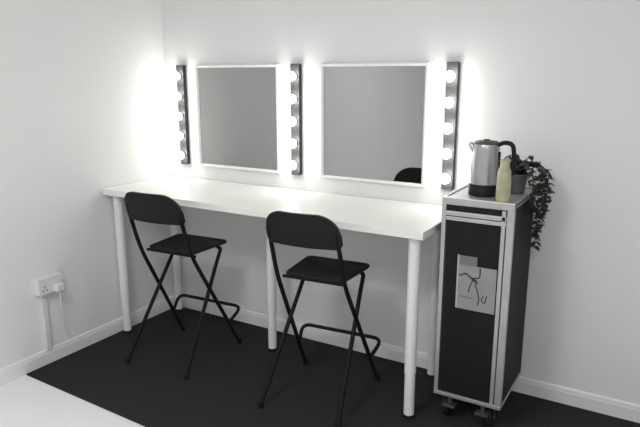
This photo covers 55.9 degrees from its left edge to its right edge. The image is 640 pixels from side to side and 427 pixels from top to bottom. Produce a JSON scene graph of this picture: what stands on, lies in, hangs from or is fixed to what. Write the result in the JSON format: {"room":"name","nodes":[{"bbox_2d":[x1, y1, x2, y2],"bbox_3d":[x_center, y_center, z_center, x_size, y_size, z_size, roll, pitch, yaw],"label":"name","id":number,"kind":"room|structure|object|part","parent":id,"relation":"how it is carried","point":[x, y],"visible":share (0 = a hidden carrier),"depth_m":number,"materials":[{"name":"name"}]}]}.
{"room":"backstage room","nodes":[
{"label":"backstage room","id":0,"kind":"room"},
{"bbox_2d":[0,375,143,426],"bbox_3d":[-0.326,1.442,0.837,4.800,0.100,5.400,8,15,30],"label":"floor","id":1,"kind":"structure","parent":0,"point":[26,401],"depth_m":2.86,"materials":[{"name":"plastic"}]},
{"bbox_2d":[26,307,639,426],"bbox_3d":[0.673,1.015,2.468,4.579,0.007,1.260,8,15,30],"label":"carpet","id":2,"kind":"object","parent":1,"relation":"on","point":[224,386],"visible":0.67,"depth_m":3.07,"materials":[{"name":"black carpet"}]},
{"bbox_2d":[124,191,241,379],"bbox_3d":[-0.764,0.322,3.317,0.453,0.963,0.512,6,14,26],"label":"folding stool","id":3,"kind":"object","parent":2,"relation":"on","point":[144,207],"visible":1,"depth_m":3.23,"materials":[{"name":"black plastic"}]},
{"bbox_3d":[-0.939,0.481,3.404,0.041,0.606,0.438,9,16,35],"label":"leg","id":4,"kind":"part","parent":3,"relation":"part of","materials":[{"name":"black metal"}]},
{"bbox_3d":[-0.858,-0.029,3.052,0.366,0.160,0.089,6,14,26],"label":"backrest","id":5,"kind":"part","parent":3,"relation":"part of","materials":[{"name":"black plastic"}]},
{"bbox_3d":[-0.923,0.335,3.431,0.027,0.876,0.454,5,14,20],"label":"leg","id":6,"kind":"part","parent":3,"relation":"part of","materials":[{"name":"black metal"}]},
{"bbox_3d":[-0.799,0.211,3.228,0.326,0.016,0.016,6,14,26],"label":"seat rail","id":7,"kind":"part","parent":3,"relation":"part of","materials":[{"name":"black metal"}]},
{"bbox_3d":[-0.737,0.168,3.345,0.347,0.015,0.302,6,14,26],"label":"seat","id":8,"kind":"part","parent":3,"relation":"part of","materials":[{"name":"black plastic"}]},
{"bbox_3d":[-0.625,0.515,3.252,0.041,0.606,0.438,4,13,17],"label":"leg","id":9,"kind":"part","parent":3,"relation":"part of","materials":[{"name":"black metal"}]},
{"bbox_3d":[-0.588,0.372,3.268,0.027,0.876,0.454,8,15,32],"label":"leg","id":10,"kind":"part","parent":3,"relation":"part of","materials":[{"name":"black metal"}]},
{"bbox_2d":[103,176,441,418],"bbox_3d":[-0.274,0.354,3.325,1.961,0.899,0.549,8,15,30],"label":"table","id":11,"kind":"object","parent":2,"relation":"on","point":[415,222],"visible":0.91,"depth_m":3.08,"materials":[{"name":"white laminate"}]},
{"bbox_3d":[-1.180,0.299,3.606,0.094,0.846,0.094,8,15,30],"label":"leg","id":12,"kind":"part","parent":11,"relation":"part of","materials":[{"name":"white paint"}]},
{"bbox_3d":[-0.944,0.222,3.945,0.094,0.846,0.094,8,15,30],"label":"leg","id":13,"kind":"part","parent":11,"relation":"part of","materials":[{"name":"white paint"}]},
{"bbox_3d":[-0.272,0.354,3.365,0.094,0.846,0.094,8,15,30],"label":"leg","id":14,"kind":"part","parent":11,"relation":"part of","materials":[{"name":"white paint"}]},
{"bbox_3d":[0.409,0.509,2.687,0.094,0.846,0.094,8,15,30],"label":"leg","id":15,"kind":"part","parent":11,"relation":"part of","materials":[{"name":"white paint"}]},
{"bbox_3d":[0.585,0.424,3.061,0.094,0.846,0.094,8,15,30],"label":"leg","id":16,"kind":"part","parent":11,"relation":"part of","materials":[{"name":"white paint"}]},
{"bbox_2d":[258,211,380,426],"bbox_3d":[0.007,0.421,2.883,0.453,0.963,0.512,6,14,25],"label":"folding stool","id":17,"kind":"object","parent":2,"relation":"on","point":[311,231],"visible":1,"depth_m":2.78,"materials":[{"name":"black plastic"}]},
{"bbox_3d":[-0.169,0.580,2.968,0.041,0.606,0.438,9,16,34],"label":"leg","id":18,"kind":"part","parent":17,"relation":"part of","materials":[{"name":"black metal"}]},
{"bbox_3d":[-0.154,0.435,2.994,0.027,0.876,0.454,4,14,19],"label":"leg","id":19,"kind":"part","parent":17,"relation":"part of","materials":[{"name":"black metal"}]},
{"bbox_3d":[-0.085,0.070,2.617,0.366,0.160,0.089,6,14,25],"label":"backrest","id":20,"kind":"part","parent":17,"relation":"part of","materials":[{"name":"black plastic"}]},
{"bbox_3d":[-0.027,0.310,2.794,0.326,0.016,0.016,6,14,25],"label":"seat rail","id":21,"kind":"part","parent":17,"relation":"part of","materials":[{"name":"black metal"}]},
{"bbox_3d":[0.032,0.267,2.912,0.347,0.015,0.302,6,14,25],"label":"seat","id":22,"kind":"part","parent":17,"relation":"part of","materials":[{"name":"black plastic"}]},
{"bbox_3d":[0.147,0.614,2.820,0.041,0.606,0.438,4,13,16],"label":"leg","id":23,"kind":"part","parent":17,"relation":"part of","materials":[{"name":"black metal"}]},
{"bbox_3d":[0.183,0.471,2.836,0.027,0.876,0.454,8,15,31],"label":"leg","id":24,"kind":"part","parent":17,"relation":"part of","materials":[{"name":"black metal"}]},
{"bbox_2d":[434,184,534,426],"bbox_3d":[0.751,0.412,2.765,0.303,1.035,0.417,8,15,30],"label":"trolley","id":25,"kind":"object","parent":2,"relation":"on","point":[485,244],"visible":0.94,"depth_m":2.60,"materials":[{"name":"metal"}]},
{"bbox_3d":[0.643,0.428,2.614,0.230,0.792,0.017,8,15,30],"label":"door","id":26,"kind":"part","parent":25,"relation":"part of","materials":[{"name":"metal"}]},
{"bbox_3d":[0.650,0.020,2.513,0.255,0.041,0.018,8,15,30],"label":"cross rail","id":27,"kind":"part","parent":25,"relation":"part of","materials":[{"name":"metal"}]},
{"bbox_3d":[0.753,0.792,2.856,0.303,0.018,0.407,8,15,30],"label":"rail","id":28,"kind":"part","parent":25,"relation":"part of","materials":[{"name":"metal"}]},
{"bbox_2d":[442,184,533,211],"bbox_3d":[0.753,-0.078,2.658,0.303,0.032,0.407,8,15,30],"label":"tray","id":29,"kind":"object","parent":25,"relation":"on","point":[459,199],"depth_m":2.53,"materials":[{"name":"metal"}]},
{"bbox_2d":[468,139,515,196],"bbox_3d":[0.725,-0.197,2.591,0.134,0.241,0.187,-7,15,-28],"label":"electric kettle","id":30,"kind":"object","parent":25,"relation":"on","point":[486,154],"visible":0.89,"depth_m":2.56,"materials":[{"name":"silver metal"}]},
{"bbox_3d":[0.715,-0.307,2.585,0.106,0.016,0.106,8,15,32],"label":"lid","id":31,"kind":"part","parent":30,"relation":"part of","materials":[{"name":"metal"}]},
{"bbox_3d":[0.787,-0.215,2.559,0.087,0.188,0.019,8,15,32],"label":"handle","id":32,"kind":"part","parent":30,"relation":"part of","materials":[{"name":"black plastic"}]},
{"bbox_2d":[496,159,510,202],"bbox_3d":[0.747,-0.131,2.448,0.058,0.175,0.058,-5,14,-19],"label":"bottle","id":33,"kind":"object","parent":25,"relation":"on","point":[503,185],"visible":1,"depth_m":2.43,"materials":[{"name":"beige glass"}]},
{"bbox_2d":[504,154,554,250],"bbox_3d":[0.909,-0.042,2.654,0.233,0.431,0.171,8,15,30],"label":"trailing plant","id":34,"kind":"object","parent":25,"relation":"on","point":[519,179],"visible":0.88,"depth_m":2.62,"materials":[{"name":"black plant"}]},
{"bbox_3d":[0.868,-0.136,2.671,0.100,0.086,0.100,8,15,30],"label":"pot","id":35,"kind":"part","parent":34,"relation":"part of","materials":[{"name":"grey ceramic"}]},
{"bbox_2d":[0,0,174,368],"bbox_3d":[-2.348,-0.144,1.704,0.100,2.607,5.400,8,15,30],"label":"wall","id":36,"kind":"structure","parent":0,"point":[83,104],"depth_m":3.31,"materials":[{"name":"paint"}]},
{"bbox_2d":[40,294,51,349],"bbox_3d":[-1.478,0.582,3.252,0.019,0.321,0.030,8,15,30],"label":"cable trunking","id":37,"kind":"object","parent":36,"relation":"attached to","point":[43,299],"visible":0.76,"depth_m":3.25,"materials":[{"name":"white plastic"}]},
{"bbox_2d":[33,272,62,296],"bbox_3d":[-1.452,0.378,3.224,0.046,0.090,0.148,8,15,30],"label":"double socket","id":38,"kind":"object","parent":36,"relation":"attached to","point":[44,285],"visible":0.88,"depth_m":3.19,"materials":[{"name":"white plastic"}]},
{"bbox_2d":[54,282,69,336],"bbox_3d":[-1.399,0.536,3.297,0.046,0.345,0.099,2,13,7],"label":"plug","id":39,"kind":"object","parent":38,"relation":"attached to","point":[60,286],"visible":1,"depth_m":3.24,"materials":[{"name":"white plastic"}]},
{"bbox_3d":[-1.408,0.554,3.312,0.021,0.304,0.078,-1,13,-3],"label":"cord","id":40,"kind":"part","parent":39,"relation":"part of","materials":[{"name":"white plastic"}]},
{"bbox_2d":[0,294,174,386],"bbox_3d":[-2.303,1.090,1.952,0.010,0.090,5.190,8,15,30],"label":"baseboard","id":41,"kind":"structure","parent":36,"relation":"attached to","point":[14,371],"depth_m":3.42,"materials":[{"name":"paint"}]},
{"bbox_2d":[161,0,639,404],"bbox_3d":[1.025,-0.385,2.757,4.600,2.607,0.100,8,15,30],"label":"wall","id":42,"kind":"structure","parent":0,"point":[557,80],"depth_m":2.87,"materials":[{"name":"paint"}]},
{"bbox_2d":[172,65,189,164],"bbox_3d":[-0.870,-0.608,3.747,0.056,0.612,0.084,8,15,30],"label":"vanity light bar","id":43,"kind":"object","parent":42,"relation":"attached to","point":[179,75],"visible":1,"depth_m":3.75,"materials":[{"name":"metal"}]},
{"bbox_3d":[-0.879,-0.838,3.679,0.049,0.049,0.049,8,15,30],"label":"bulb","id":44,"kind":"part","parent":43,"relation":"part of","materials":[{"name":"white glass"}]},
{"bbox_3d":[-0.879,-0.719,3.706,0.049,0.049,0.049,8,15,30],"label":"bulb","id":45,"kind":"part","parent":43,"relation":"part of","materials":[{"name":"white glass"}]},
{"bbox_3d":[-0.879,-0.601,3.733,0.049,0.049,0.049,8,15,30],"label":"bulb","id":46,"kind":"part","parent":43,"relation":"part of","materials":[{"name":"white glass"}]},
{"bbox_3d":[-0.879,-0.483,3.760,0.049,0.049,0.049,8,15,30],"label":"bulb","id":47,"kind":"part","parent":43,"relation":"part of","materials":[{"name":"white glass"}]},
{"bbox_3d":[-0.879,-0.365,3.787,0.049,0.049,0.049,8,15,30],"label":"bulb","id":48,"kind":"part","parent":43,"relation":"part of","materials":[{"name":"white glass"}]},
{"bbox_3d":[-0.862,-0.611,3.761,0.055,0.612,0.003,8,15,30],"label":"plate","id":49,"kind":"part","parent":43,"relation":"part of","materials":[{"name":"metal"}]},
{"bbox_2d":[195,64,281,173],"bbox_3d":[-0.490,-0.564,3.560,0.607,0.614,0.026,8,15,30],"label":"wall mirror","id":50,"kind":"object","parent":42,"relation":"attached to","point":[239,105],"visible":1,"depth_m":3.55,"materials":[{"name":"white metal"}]},
{"bbox_2d":[287,64,301,174],"bbox_3d":[-0.146,-0.512,3.329,0.056,0.612,0.084,8,15,30],"label":"vanity light bar","id":51,"kind":"object","parent":42,"relation":"attached to","point":[294,76],"visible":1,"depth_m":3.33,"materials":[{"name":"metal"}]},
{"bbox_3d":[-0.155,-0.742,3.261,0.049,0.049,0.049,8,15,30],"label":"bulb","id":52,"kind":"part","parent":51,"relation":"part of","materials":[{"name":"white glass"}]},
{"bbox_3d":[-0.155,-0.624,3.288,0.049,0.049,0.049,8,15,30],"label":"bulb","id":53,"kind":"part","parent":51,"relation":"part of","materials":[{"name":"white glass"}]},
{"bbox_3d":[-0.155,-0.506,3.315,0.049,0.049,0.049,8,15,30],"label":"bulb","id":54,"kind":"part","parent":51,"relation":"part of","materials":[{"name":"white glass"}]},
{"bbox_3d":[-0.155,-0.388,3.342,0.049,0.049,0.049,8,15,30],"label":"bulb","id":55,"kind":"part","parent":51,"relation":"part of","materials":[{"name":"white glass"}]},
{"bbox_3d":[-0.155,-0.269,3.369,0.049,0.049,0.049,8,15,30],"label":"bulb","id":56,"kind":"part","parent":51,"relation":"part of","materials":[{"name":"white glass"}]},
{"bbox_3d":[-0.138,-0.516,3.342,0.055,0.612,0.003,8,15,30],"label":"plate","id":57,"kind":"part","parent":51,"relation":"part of","materials":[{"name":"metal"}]},
{"bbox_2d":[320,62,429,187],"bbox_3d":[0.267,-0.465,3.123,0.607,0.614,0.026,8,15,30],"label":"wall mirror","id":58,"kind":"object","parent":42,"relation":"attached to","point":[374,124],"visible":1,"depth_m":3.11,"materials":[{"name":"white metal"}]},
{"bbox_2d":[182,297,639,422],"bbox_3d":[0.997,0.853,2.991,4.600,0.090,0.010,8,15,30],"label":"baseboard","id":59,"kind":"structure","parent":42,"relation":"attached to","point":[552,392],"depth_m":3.30,"materials":[{"name":"paint"}]},
{"bbox_2d":[440,62,459,189],"bbox_3d":[0.616,-0.412,2.888,0.056,0.612,0.084,8,15,30],"label":"vanity light bar","id":60,"kind":"object","parent":42,"relation":"attached to","point":[452,75],"visible":1,"depth_m":2.89,"materials":[{"name":"metal"}]},
{"bbox_3d":[0.607,-0.169,2.928,0.049,0.049,0.049,8,15,30],"label":"bulb","id":61,"kind":"part","parent":60,"relation":"part of","materials":[{"name":"white glass"}]},
{"bbox_3d":[0.607,-0.287,2.901,0.049,0.049,0.049,8,15,30],"label":"bulb","id":62,"kind":"part","parent":60,"relation":"part of","materials":[{"name":"white glass"}]},
{"bbox_3d":[0.607,-0.405,2.874,0.049,0.049,0.049,8,15,30],"label":"bulb","id":63,"kind":"part","parent":60,"relation":"part of","materials":[{"name":"white glass"}]},
{"bbox_3d":[0.607,-0.523,2.847,0.049,0.049,0.049,8,15,30],"label":"bulb","id":64,"kind":"part","parent":60,"relation":"part of","materials":[{"name":"white glass"}]},
{"bbox_3d":[0.607,-0.641,2.820,0.049,0.049,0.049,8,15,30],"label":"bulb","id":65,"kind":"part","parent":60,"relation":"part of","materials":[{"name":"white glass"}]}
]}

